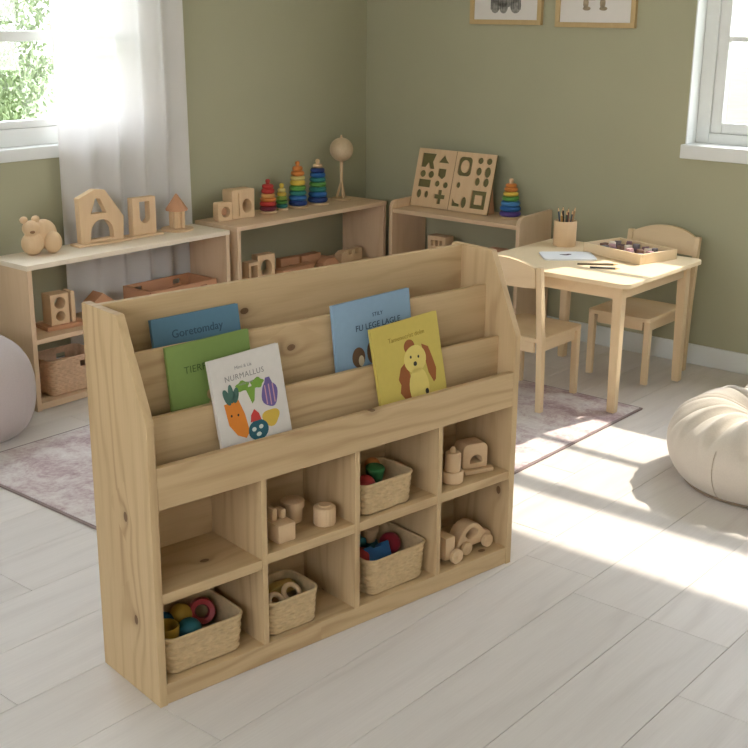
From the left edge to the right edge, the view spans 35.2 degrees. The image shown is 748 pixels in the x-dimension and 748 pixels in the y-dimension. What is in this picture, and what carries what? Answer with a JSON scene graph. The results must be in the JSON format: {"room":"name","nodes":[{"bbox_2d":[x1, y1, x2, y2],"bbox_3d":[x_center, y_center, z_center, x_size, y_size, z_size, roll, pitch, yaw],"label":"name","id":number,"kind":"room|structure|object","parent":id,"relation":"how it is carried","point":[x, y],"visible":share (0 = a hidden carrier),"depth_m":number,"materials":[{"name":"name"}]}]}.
{"room":"children's playroom","nodes":[
{"label":"children's playroom","id":0,"kind":"room"},
{"bbox_2d":[0,0,366,357],"bbox_3d":[-2.172,-0.956,3.865,0.160,2.550,6.760,14,22,38],"label":"wall","id":1,"kind":"structure","parent":0,"point":[271,85],"depth_m":5.67,"materials":[{"name":"green paint"}]},
{"bbox_2d":[0,30,58,162],"bbox_3d":[-1.532,-1.449,4.492,0.169,1.267,1.660,14,22,38],"label":"window","id":2,"kind":"structure","parent":1,"relation":"in","point":[26,139],"depth_m":4.74,"materials":[{"name":"white paint"}]},
{"bbox_2d":[49,0,192,344],"bbox_3d":[-1.429,-1.059,4.574,0.070,2.242,2.582,14,22,38],"label":"sheer curtain","id":3,"kind":"object","parent":1,"relation":"hanging from","point":[119,65],"visible":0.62,"depth_m":5.01,"materials":[{"name":"white fabric"}]},
{"bbox_2d":[0,341,747,747],"bbox_3d":[0.123,0.911,2.303,6.001,0.061,6.600,14,22,38],"label":"floor","id":4,"kind":"structure","parent":0,"point":[617,615],"depth_m":2.97,"materials":[{"name":"white wood"}]},
{"bbox_2d":[0,335,35,442],"bbox_3d":[-1.462,0.040,4.312,0.429,0.395,0.429,14,22,38],"label":"pouf","id":5,"kind":"object","parent":4,"relation":"on","point":[17,377],"visible":1,"depth_m":4.23,"materials":[{"name":"fabric"}]},
{"bbox_2d":[0,224,230,411],"bbox_3d":[-1.075,-0.268,5.000,0.249,0.584,1.050,14,22,38],"label":"shelf","id":6,"kind":"object","parent":4,"relation":"on","point":[209,246],"visible":0.53,"depth_m":4.67,"materials":[{"name":"brown wood"}]},
{"bbox_2d":[19,215,61,254],"bbox_3d":[-1.323,-0.554,4.663,0.164,0.156,0.104,-12,21,-36],"label":"animal","id":7,"kind":"object","parent":6,"relation":"on","point":[40,234],"visible":1,"depth_m":4.63},
{"bbox_2d":[36,289,82,331],"bbox_3d":[-1.264,-0.263,4.749,0.180,0.142,0.105,-15,23,-42],"label":"block","id":8,"kind":"object","parent":6,"relation":"on","point":[60,315],"visible":0.93,"depth_m":4.72,"materials":[{"name":"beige wood"}]},
{"bbox_2d":[38,343,86,395],"bbox_3d":[-1.268,-0.019,4.813,0.170,0.148,0.250,14,22,38],"label":"woven basket","id":9,"kind":"object","parent":6,"relation":"on","point":[66,374],"visible":0.6,"depth_m":4.75,"materials":[{"name":"wicker"}]},
{"bbox_2d":[83,291,113,302],"bbox_3d":[-1.155,-0.297,4.937,0.068,0.098,0.128,14,22,38],"label":"house","id":10,"kind":"object","parent":6,"relation":"on","point":[94,296],"visible":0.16,"depth_m":4.91,"materials":[{"name":"brown wood"}]},
{"bbox_2d":[70,189,131,247],"bbox_3d":[-1.135,-0.654,4.874,0.070,0.228,0.258,16,23,42],"label":"house","id":11,"kind":"object","parent":6,"relation":"on","point":[83,203],"visible":1,"depth_m":4.84,"materials":[{"name":"brown wood"}]},
{"bbox_2d":[124,195,163,238],"bbox_3d":[-0.992,-0.675,5.048,0.066,0.168,0.170,16,23,41],"label":"block","id":12,"kind":"object","parent":6,"relation":"on","point":[138,228],"visible":0.94,"depth_m":5.03,"materials":[{"name":"brown wood"}]},
{"bbox_2d":[123,272,216,298],"bbox_3d":[-0.899,-0.369,5.210,0.190,0.078,0.375,14,22,38],"label":"wooden crate","id":13,"kind":"object","parent":6,"relation":"on","point":[186,280],"visible":0.59,"depth_m":5.24,"materials":[{"name":"red wood"}]},
{"bbox_2d":[161,194,193,232],"bbox_3d":[-0.870,-0.716,5.193,0.144,0.162,0.144,14,22,38],"label":"tower","id":14,"kind":"object","parent":6,"relation":"on","point":[176,208],"visible":1,"depth_m":5.17,"materials":[{"name":"brown wood"}]},
{"bbox_2d":[195,196,386,280],"bbox_3d":[-0.383,-0.515,5.812,0.284,0.590,1.050,14,22,38],"label":"shelf","id":15,"kind":"object","parent":4,"relation":"on","point":[364,219],"visible":0.27,"depth_m":5.90,"materials":[{"name":"brown wood"}]},
{"bbox_2d":[213,201,231,221],"bbox_3d":[-0.696,-0.749,5.415,0.080,0.085,0.040,-15,23,-42],"label":"block","id":16,"kind":"object","parent":15,"relation":"on","point":[224,208],"visible":1,"depth_m":5.40,"materials":[{"name":"brown wood"}]},
{"bbox_2d":[222,187,254,218],"bbox_3d":[-0.629,-0.798,5.493,0.132,0.134,0.083,-15,23,-42],"label":"block","id":17,"kind":"object","parent":15,"relation":"on","point":[242,198],"visible":0.96,"depth_m":5.46,"materials":[{"name":"brown wood"}]},
{"bbox_2d":[242,260,259,278],"bbox_3d":[-0.573,-0.469,5.487,0.050,0.112,0.068,14,22,38],"label":"block","id":18,"kind":"object","parent":15,"relation":"on","point":[251,268],"visible":0.6,"depth_m":5.47,"materials":[{"name":"brown wood"}]},
{"bbox_2d":[252,252,274,275],"bbox_3d":[-0.522,-0.502,5.557,0.100,0.134,0.050,-14,23,-40],"label":"block","id":19,"kind":"object","parent":15,"relation":"on","point":[269,257],"visible":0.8,"depth_m":5.55,"materials":[{"name":"brown wood"}]},
{"bbox_2d":[259,179,277,213],"bbox_3d":[-0.507,-0.852,5.627,0.090,0.161,0.090,14,22,38],"label":"tower","id":20,"kind":"object","parent":15,"relation":"on","point":[268,200],"visible":1,"depth_m":5.61,"materials":[{"name":"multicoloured wood"}]},
{"bbox_2d":[276,183,287,210],"bbox_3d":[-0.448,-0.862,5.714,0.063,0.130,0.063,14,22,38],"label":"tower","id":21,"kind":"object","parent":15,"relation":"on","point":[281,205],"visible":0.98,"depth_m":5.70,"materials":[{"name":"multicoloured wood"}]},
{"bbox_2d":[276,255,299,268],"bbox_3d":[-0.424,-0.543,5.804,0.120,0.068,0.040,-15,23,-42],"label":"wooden block","id":22,"kind":"object","parent":15,"relation":"on","point":[281,262],"visible":0.52,"depth_m":5.78,"materials":[{"name":"red wood"}]},
{"bbox_2d":[275,262,314,273],"bbox_3d":[-0.386,-0.506,5.734,0.060,0.040,0.240,13,21,34],"label":"wooden block","id":23,"kind":"object","parent":15,"relation":"on","point":[304,265],"visible":0.46,"depth_m":5.72,"materials":[{"name":"red wood"}]},
{"bbox_2d":[288,161,307,208],"bbox_3d":[-0.374,-0.931,5.776,0.103,0.226,0.103,14,22,38],"label":"tower","id":24,"kind":"object","parent":15,"relation":"on","point":[297,192],"visible":1,"depth_m":5.75,"materials":[{"name":"multicoloured wood"}]},
{"bbox_2d":[297,251,325,264],"bbox_3d":[-0.314,-0.585,5.961,0.050,0.058,0.200,14,22,38],"label":"wooden block","id":25,"kind":"object","parent":15,"relation":"on","point":[313,257],"visible":0.56,"depth_m":5.93,"materials":[{"name":"red wood"}]},
{"bbox_2d":[307,159,328,205],"bbox_3d":[-0.281,-0.962,5.881,0.112,0.224,0.112,14,22,38],"label":"tower","id":26,"kind":"object","parent":15,"relation":"on","point":[317,194],"visible":1,"depth_m":5.86,"materials":[{"name":"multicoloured wood"}]},
{"bbox_2d":[316,256,338,266],"bbox_3d":[-0.233,-0.558,5.891,0.050,0.050,0.120,14,22,38],"label":"wooden block","id":27,"kind":"object","parent":15,"relation":"on","point":[328,260],"visible":0.76,"depth_m":5.86,"materials":[{"name":"red wood"}]},
{"bbox_2d":[330,135,352,200],"bbox_3d":[-0.166,-1.054,6.012,0.120,0.326,0.120,14,22,38],"label":"globe","id":28,"kind":"object","parent":15,"relation":"on","point":[341,149],"visible":1,"depth_m":5.96,"materials":[{"name":"brown wood"}]},
{"bbox_2d":[335,246,361,262],"bbox_3d":[-0.130,-0.611,6.044,0.044,0.062,0.170,13,21,35],"label":"block","id":29,"kind":"object","parent":15,"relation":"on","point":[354,253],"visible":0.94,"depth_m":6.02,"materials":[{"name":"brown wood"}]},
{"bbox_2d":[81,241,520,707],"bbox_3d":[-0.126,0.192,2.999,1.161,0.900,0.258,-14,22,-39],"label":"display shelf","id":30,"kind":"object","parent":4,"relation":"on","point":[179,515],"visible":0.82,"depth_m":2.87,"materials":[{"name":"brown wood"}]},
{"bbox_2d":[148,303,240,348],"bbox_3d":[-0.406,-0.032,2.758,0.242,0.235,0.045,-14,22,-39],"label":"picture book","id":31,"kind":"object","parent":30,"relation":"on","point":[200,324],"visible":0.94,"depth_m":2.73,"materials":[{"name":"paper"}]},
{"bbox_2d":[163,589,242,673],"bbox_3d":[-0.443,0.612,2.811,0.224,0.094,0.178,-14,22,-39],"label":"woven basket","id":32,"kind":"object","parent":30,"relation":"on","point":[209,642],"visible":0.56,"depth_m":2.77,"materials":[{"name":"wicker"}]},
{"bbox_2d":[163,612,174,619],"bbox_3d":[-0.503,0.599,2.816,0.060,0.060,0.060,14,22,38],"label":"ball","id":33,"kind":"object","parent":32,"relation":"in","point":[165,614],"visible":0.2,"depth_m":2.81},
{"bbox_2d":[164,618,178,638],"bbox_3d":[-0.487,0.613,2.759,0.064,0.056,0.064,14,22,38],"label":"cup","id":34,"kind":"object","parent":32,"relation":"in","point":[171,626],"visible":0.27,"depth_m":2.77,"materials":[{"name":"yellow plastic"}]},
{"bbox_2d":[169,603,191,621],"bbox_3d":[-0.466,0.580,2.838,0.056,0.056,0.056,14,22,38],"label":"ball","id":35,"kind":"object","parent":32,"relation":"in","point":[179,611],"visible":0.59,"depth_m":2.82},
{"bbox_2d":[179,617,201,636],"bbox_3d":[-0.437,0.607,2.792,0.060,0.060,0.060,14,22,38],"label":"ball","id":36,"kind":"object","parent":32,"relation":"in","point":[187,625],"visible":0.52,"depth_m":2.77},
{"bbox_2d":[189,597,215,624],"bbox_3d":[-0.419,0.576,2.865,0.066,0.072,0.063,-3,18,-12],"label":"ring","id":37,"kind":"object","parent":32,"relation":"in","point":[207,602],"visible":0.84,"depth_m":2.85,"materials":[{"name":"plastic"}]},
{"bbox_2d":[163,328,249,411],"bbox_3d":[-0.367,0.067,2.698,0.232,0.315,0.035,-14,22,-39],"label":"picture book","id":38,"kind":"object","parent":30,"relation":"on","point":[186,373],"visible":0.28,"depth_m":2.65,"materials":[{"name":"paper"}]},
{"bbox_2d":[205,343,291,448],"bbox_3d":[-0.282,0.082,2.713,0.210,0.280,0.055,-14,22,-39],"label":"picture book","id":39,"kind":"object","parent":30,"relation":"on","point":[248,392],"visible":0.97,"depth_m":2.70,"materials":[{"name":"paper"}]},
{"bbox_2d":[222,385,238,405],"bbox_3d":[-0.324,0.047,2.667,0.043,0.047,0.001,-18,15,-38],"label":"print","id":40,"kind":"object","parent":39,"relation":"on","point":[232,396],"depth_m":2.67},
{"bbox_2d":[224,400,248,437],"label":"print","id":41,"kind":"object","parent":39,"relation":"attached to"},
{"bbox_2d":[235,377,263,402],"bbox_3d":[-0.283,0.039,2.701,0.080,0.059,0.001,-18,15,-38],"label":"print","id":42,"kind":"object","parent":39,"relation":"attached to","point":[257,382],"depth_m":2.70},
{"bbox_2d":[251,409,260,421],"bbox_3d":[-0.274,0.094,2.714,0.030,0.028,0.001,-18,15,-38],"label":"print","id":43,"kind":"object","parent":39,"relation":"on","point":[255,416],"depth_m":2.71},
{"bbox_2d":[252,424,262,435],"bbox_3d":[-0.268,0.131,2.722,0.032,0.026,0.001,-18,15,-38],"label":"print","id":44,"kind":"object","parent":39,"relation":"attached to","point":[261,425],"depth_m":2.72},
{"bbox_2d":[249,419,268,439],"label":"print","id":45,"kind":"object","parent":39,"relation":"attached to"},
{"bbox_2d":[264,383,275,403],"bbox_3d":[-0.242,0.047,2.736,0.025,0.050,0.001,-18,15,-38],"label":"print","id":46,"kind":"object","parent":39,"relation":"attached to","point":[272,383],"depth_m":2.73},
{"bbox_2d":[262,377,277,405],"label":"print","id":47,"kind":"object","parent":39,"relation":"attached to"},
{"bbox_2d":[262,408,279,425],"bbox_3d":[-0.239,0.102,2.744,0.050,0.040,0.001,-18,15,-38],"label":"print","id":48,"kind":"object","parent":39,"relation":"attached to","point":[271,416],"depth_m":2.74},
{"bbox_2d":[267,505,294,543],"bbox_3d":[-0.231,0.361,2.862,0.052,0.080,0.065,-14,22,-39],"label":"block","id":49,"kind":"object","parent":30,"relation":"on","point":[280,528],"visible":0.91,"depth_m":2.85,"materials":[{"name":"brown wood"}]},
{"bbox_2d":[280,495,303,523],"bbox_3d":[-0.205,0.342,2.963,0.060,0.058,0.060,14,22,38],"label":"wooden pot","id":50,"kind":"object","parent":30,"relation":"on","point":[293,504],"visible":0.83,"depth_m":2.94,"materials":[{"name":"brown wood"}]},
{"bbox_2d":[268,569,317,634],"bbox_3d":[-0.237,0.572,2.954,0.166,0.090,0.142,-14,22,-39],"label":"woven basket","id":51,"kind":"object","parent":30,"relation":"on","point":[294,611],"visible":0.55,"depth_m":2.92,"materials":[{"name":"wicker"}]},
{"bbox_2d":[269,592,283,602],"bbox_3d":[-0.241,0.563,2.900,0.041,0.044,0.056,12,20,32],"label":"ring","id":52,"kind":"object","parent":51,"relation":"in","point":[277,595],"visible":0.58,"depth_m":2.91,"materials":[{"name":"brown wood"}]},
{"bbox_2d":[268,578,294,598],"bbox_3d":[-0.243,0.540,2.964,0.028,0.030,0.100,16,23,41],"label":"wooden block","id":53,"kind":"object","parent":51,"relation":"in","point":[276,586],"visible":0.46,"depth_m":2.96,"materials":[{"name":"yellow wood"}]},
{"bbox_2d":[281,582,301,598],"bbox_3d":[-0.207,0.547,2.946,0.056,0.044,0.041,-13,22,-37],"label":"ring","id":54,"kind":"object","parent":51,"relation":"in","point":[285,586],"visible":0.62,"depth_m":2.95,"materials":[{"name":"brown wood"}]},
{"bbox_2d":[313,502,335,527],"bbox_3d":[-0.124,0.350,2.950,0.057,0.052,0.057,14,22,38],"label":"drum","id":55,"kind":"object","parent":30,"relation":"on","point":[324,513],"visible":1,"depth_m":2.93,"materials":[{"name":"brown wood"}]},
{"bbox_2d":[329,287,410,372],"bbox_3d":[0.003,-0.035,3.001,0.268,0.339,0.037,-14,22,-39],"label":"picture book","id":56,"kind":"object","parent":30,"relation":"on","point":[351,321],"visible":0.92,"depth_m":2.95,"materials":[{"name":"paper"}]},
{"bbox_2d":[359,355,363,365],"bbox_3d":[-0.031,-0.033,2.965,0.018,0.028,0.001,-17,19,-38],"label":"print","id":57,"kind":"object","parent":56,"relation":"attached to","point":[361,359],"depth_m":2.96},
{"bbox_2d":[352,344,371,366],"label":"print","id":58,"kind":"object","parent":56,"relation":"attached to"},
{"bbox_2d":[360,457,411,514],"bbox_3d":[-0.004,0.292,3.079,0.190,0.084,0.142,-14,23,-40],"label":"woven basket","id":59,"kind":"object","parent":30,"relation":"on","point":[394,488],"visible":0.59,"depth_m":3.04,"materials":[{"name":"wicker"}]},
{"bbox_2d":[360,475,375,484],"bbox_3d":[-0.024,0.289,3.044,0.058,0.058,0.058,14,22,38],"label":"ball","id":60,"kind":"object","parent":59,"relation":"in","point":[364,479],"visible":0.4,"depth_m":3.02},
{"bbox_2d":[364,457,379,469],"bbox_3d":[-0.005,0.243,3.135,0.044,0.044,0.044,14,22,38],"label":"ball","id":61,"kind":"object","parent":59,"relation":"in","point":[371,459],"visible":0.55,"depth_m":3.12,"materials":[{"name":"orange wood"}]},
{"bbox_2d":[365,462,384,482],"bbox_3d":[0.003,0.261,3.093,0.052,0.046,0.051,-11,20,-32],"label":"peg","id":62,"kind":"object","parent":59,"relation":"in","point":[375,470],"visible":0.7,"depth_m":3.08,"materials":[{"name":"green wood"}]},
{"bbox_2d":[360,522,424,594],"bbox_3d":[0.010,0.497,3.184,0.218,0.102,0.182,-15,23,-40],"label":"woven basket","id":63,"kind":"object","parent":30,"relation":"on","point":[404,565],"visible":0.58,"depth_m":3.12,"materials":[{"name":"wicker"}]},
{"bbox_2d":[360,534,365,547],"bbox_3d":[-0.053,0.465,3.192,0.060,0.042,0.032,-14,22,-39],"label":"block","id":64,"kind":"object","parent":63,"relation":"in","point":[362,539],"visible":0.15,"depth_m":3.19,"materials":[{"name":"teal wood"}]},
{"bbox_2d":[360,547,369,560],"bbox_3d":[-0.033,0.488,3.134,0.056,0.056,0.056,14,22,38],"label":"ball","id":65,"kind":"object","parent":63,"relation":"in","point":[363,554],"visible":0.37,"depth_m":3.11,"materials":[{"name":"red plastic"}]},
{"bbox_2d":[361,525,378,542],"bbox_3d":[-0.011,0.434,3.207,0.051,0.051,0.051,4,17,11],"label":"wooden peg","id":66,"kind":"object","parent":63,"relation":"in","point":[370,534],"visible":0.71,"depth_m":3.19,"materials":[{"name":"brown wood"}]},
{"bbox_2d":[366,539,377,547],"bbox_3d":[-0.010,0.471,3.252,0.044,0.044,0.044,14,22,38],"label":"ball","id":67,"kind":"object","parent":63,"relation":"in","point":[375,542],"visible":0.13,"depth_m":3.23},
{"bbox_2d":[363,540,390,560],"bbox_3d":[0.007,0.484,3.151,0.088,0.060,0.055,-14,22,-39],"label":"block","id":68,"kind":"object","parent":63,"relation":"in","point":[382,549],"visible":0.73,"depth_m":3.14,"materials":[{"name":"blue wood"}]},
{"bbox_2d":[379,532,400,553],"bbox_3d":[0.043,0.463,3.226,0.060,0.060,0.060,14,22,38],"label":"ball","id":69,"kind":"object","parent":63,"relation":"in","point":[394,540],"visible":0.72,"depth_m":3.21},
{"bbox_2d":[368,311,446,405],"bbox_3d":[0.092,-0.009,3.022,0.244,0.278,0.054,-14,22,-39],"label":"picture book","id":70,"kind":"object","parent":30,"relation":"on","point":[406,354],"visible":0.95,"depth_m":3.01,"materials":[{"name":"paper"}]},
{"bbox_2d":[399,340,435,398],"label":"print","id":71,"kind":"object","parent":70,"relation":"attached to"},
{"bbox_2d":[440,531,462,563],"bbox_3d":[0.199,0.483,3.283,0.061,0.078,0.088,-14,22,-39],"label":"toy truck","id":72,"kind":"object","parent":30,"relation":"on","point":[448,551],"visible":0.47,"depth_m":3.26,"materials":[{"name":"brown wood"}]},
{"bbox_2d":[442,446,463,484],"bbox_3d":[0.215,0.245,3.212,0.062,0.103,0.062,-14,22,-39],"label":"stacking toy","id":73,"kind":"object","parent":30,"relation":"on","point":[452,473],"visible":0.98,"depth_m":3.20,"materials":[{"name":"brown wood"}]},
{"bbox_2d":[449,518,492,554],"bbox_3d":[0.273,0.455,3.366,0.135,0.083,0.080,-14,22,-39],"label":"toy car","id":74,"kind":"object","parent":30,"relation":"on","point":[467,532],"visible":0.77,"depth_m":3.34,"materials":[{"name":"brown wood"}]},
{"bbox_2d":[454,437,492,475],"bbox_3d":[0.279,0.229,3.304,0.094,0.082,0.071,-8,19,-25],"label":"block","id":75,"kind":"object","parent":30,"relation":"on","point":[473,451],"visible":0.89,"depth_m":3.29,"materials":[{"name":"brown wood"}]},
{"bbox_2d":[0,380,642,529],"bbox_3d":[-0.184,0.228,4.393,1.494,0.009,2.144,14,22,38],"label":"area rug","id":76,"kind":"object","parent":4,"relation":"on","point":[55,472],"visible":0.27,"depth_m":4.23,"materials":[{"name":"pink carpet"}]},
{"bbox_2d":[498,255,580,412],"bbox_3d":[0.610,-0.203,4.749,0.344,0.618,0.415,14,22,38],"label":"chair","id":77,"kind":"object","parent":76,"relation":"on","point":[547,333],"visible":0.7,"depth_m":4.61,"materials":[{"name":"brown wood"}]},
{"bbox_2d":[497,239,700,413],"bbox_3d":[0.886,-0.224,4.975,0.728,0.529,0.660,14,22,38],"label":"table","id":78,"kind":"object","parent":76,"relation":"on","point":[631,279],"visible":0.56,"depth_m":4.71,"materials":[{"name":"brown wood"}]},
{"bbox_2d":[553,219,576,246],"bbox_3d":[0.839,-0.620,5.170,0.100,0.110,0.100,14,22,38],"label":"pencil cup","id":79,"kind":"object","parent":78,"relation":"on","point":[564,234],"visible":0.98,"depth_m":5.13,"materials":[{"name":"brown wood"}]},
{"bbox_2d":[539,251,596,260],"bbox_3d":[0.812,-0.496,4.941,0.220,0.008,0.160,0,17,-2],"label":"pad","id":80,"kind":"object","parent":78,"relation":"on","point":[546,255],"visible":1,"depth_m":4.92,"materials":[{"name":"white paper"}]},
{"bbox_2d":[577,263,617,264],"bbox_3d":[0.909,-0.446,4.781,0.165,0.008,0.009,1,17,1],"label":"pencil","id":81,"kind":"object","parent":78,"relation":"on","point":[577,263],"visible":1,"depth_m":4.78,"materials":[{"name":"brown wood"}]},
{"bbox_2d":[590,266,618,268],"bbox_3d":[0.924,-0.424,4.711,0.120,0.008,0.008,4,18,13],"label":"pencil","id":82,"kind":"object","parent":78,"relation":"on","point":[590,266],"visible":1,"depth_m":4.71,"materials":[{"name":"brown wood"}]},
{"bbox_2d":[583,237,676,264],"bbox_3d":[1.079,-0.521,4.973,0.220,0.042,0.325,-11,21,-33],"label":"wooden tray","id":83,"kind":"object","parent":78,"relation":"on","point":[594,247],"visible":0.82,"depth_m":4.90,"materials":[{"name":"brown wood"}]},
{"bbox_2d":[617,245,623,249],"bbox_3d":[1.039,-0.527,4.980,0.028,0.033,0.032,13,21,35],"label":"block","id":84,"kind":"object","parent":83,"relation":"on","point":[620,247],"visible":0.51,"depth_m":4.97,"materials":[{"name":"wood"}]},
{"bbox_2d":[633,244,639,249],"bbox_3d":[1.121,-0.541,5.030,0.030,0.030,0.030,7,18,19],"label":"block","id":85,"kind":"object","parent":83,"relation":"on","point":[634,245],"visible":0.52,"depth_m":5.02,"materials":[{"name":"purple wood"}]},
{"bbox_2d":[389,196,551,316],"bbox_3d":[0.462,-0.535,5.853,0.780,0.618,0.278,14,22,38],"label":"shelf","id":86,"kind":"object","parent":4,"relation":"on","point":[407,222],"visible":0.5,"depth_m":5.71,"materials":[{"name":"brown wood"}]},
{"bbox_2d":[428,233,453,248],"bbox_3d":[0.334,-0.630,5.924,0.110,0.135,0.070,14,22,38],"label":"house","id":87,"kind":"object","parent":86,"relation":"on","point":[435,240],"visible":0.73,"depth_m":5.89,"materials":[{"name":"brown wood"}]},
{"bbox_2d":[410,148,497,215],"bbox_3d":[0.393,-0.958,5.843,0.473,0.286,0.084,14,22,38],"label":"board","id":88,"kind":"object","parent":86,"relation":"on","point":[458,181],"visible":1,"depth_m":5.83,"materials":[{"name":"brown wood"}]},
{"bbox_2d":[489,247,508,251],"bbox_3d":[0.598,-0.553,5.715,0.100,0.115,0.060,14,22,38],"label":"wooden block","id":89,"kind":"object","parent":86,"relation":"on","point":[498,249],"visible":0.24,"depth_m":5.68,"materials":[{"name":"red wood"}]},
{"bbox_2d":[499,178,520,219],"bbox_3d":[0.654,-0.840,5.628,0.103,0.191,0.103,14,22,38],"label":"tower","id":90,"kind":"object","parent":86,"relation":"on","point":[510,209],"visible":0.99,"depth_m":5.60,"materials":[{"name":"multicoloured wood"}]},
{"bbox_2d":[585,224,701,384],"bbox_3d":[1.166,-0.317,5.134,0.344,0.618,0.415,14,22,38],"label":"chair","id":91,"kind":"object","parent":4,"relation":"on","point":[649,315],"visible":0.67,"depth_m":5.11,"materials":[{"name":"brown wood"}]},
{"bbox_2d":[667,385,747,507],"bbox_3d":[1.373,0.232,3.972,0.744,0.276,0.744,-5,18,-19],"label":"bean bag","id":92,"kind":"object","parent":4,"relation":"on","point":[707,434],"visible":1,"depth_m":3.83,"materials":[{"name":"fabric"}]},
{"bbox_2d":[366,0,747,353],"bbox_3d":[2.309,-1.081,4.396,6.000,2.550,0.160,14,22,38],"label":"wall","id":93,"kind":"structure","parent":0,"point":[593,121],"depth_m":5.50,"materials":[{"name":"green paint"}]},
{"bbox_2d":[469,0,543,24],"bbox_3d":[0.624,-1.895,5.505,0.403,0.500,0.022,14,22,38],"label":"framed picture","id":94,"kind":"object","parent":93,"relation":"attached to","point":[502,12],"visible":1,"depth_m":5.55,"materials":[{"name":"white paper"}]},
{"bbox_2d":[554,0,637,27],"bbox_3d":[0.992,-1.794,5.212,0.406,0.500,0.022,14,22,38],"label":"framed picture","id":95,"kind":"object","parent":93,"relation":"attached to","point":[568,13],"visible":1,"depth_m":5.26,"materials":[{"name":"white paper"}]},
{"bbox_2d":[547,316,747,374],"bbox_3d":[2.248,0.114,4.690,5.986,0.092,0.014,14,22,38],"label":"baseboard","id":96,"kind":"structure","parent":93,"relation":"attached to","point":[716,358],"depth_m":5.39,"materials":[{"name":"white paint"}]},
{"bbox_2d":[680,0,747,163],"bbox_3d":[2.315,-1.375,4.274,2.396,1.355,0.190,14,22,38],"label":"window","id":97,"kind":"structure","parent":93,"relation":"in","point":[708,136],"depth_m":5.07,"materials":[{"name":"white paint"}]},
{"label":"outside","id":98,"kind":"structure","parent":0,"visible":0},
{"bbox_2d":[0,55,747,123],"bbox_3d":[-0.663,-2.082,13.415,70.000,0.100,70.000,14,22,38],"label":"ground","id":99,"kind":"structure","parent":98,"point":[737,96],"depth_m":28.04,"materials":[{"name":"white"}]},
{"bbox_2d":[0,0,54,120],"bbox_3d":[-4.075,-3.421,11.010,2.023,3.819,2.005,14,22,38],"label":"tree","id":100,"kind":"object","parent":99,"relation":"on","point":[38,19],"visible":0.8,"depth_m":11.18,"materials":[{"name":"green plant"}]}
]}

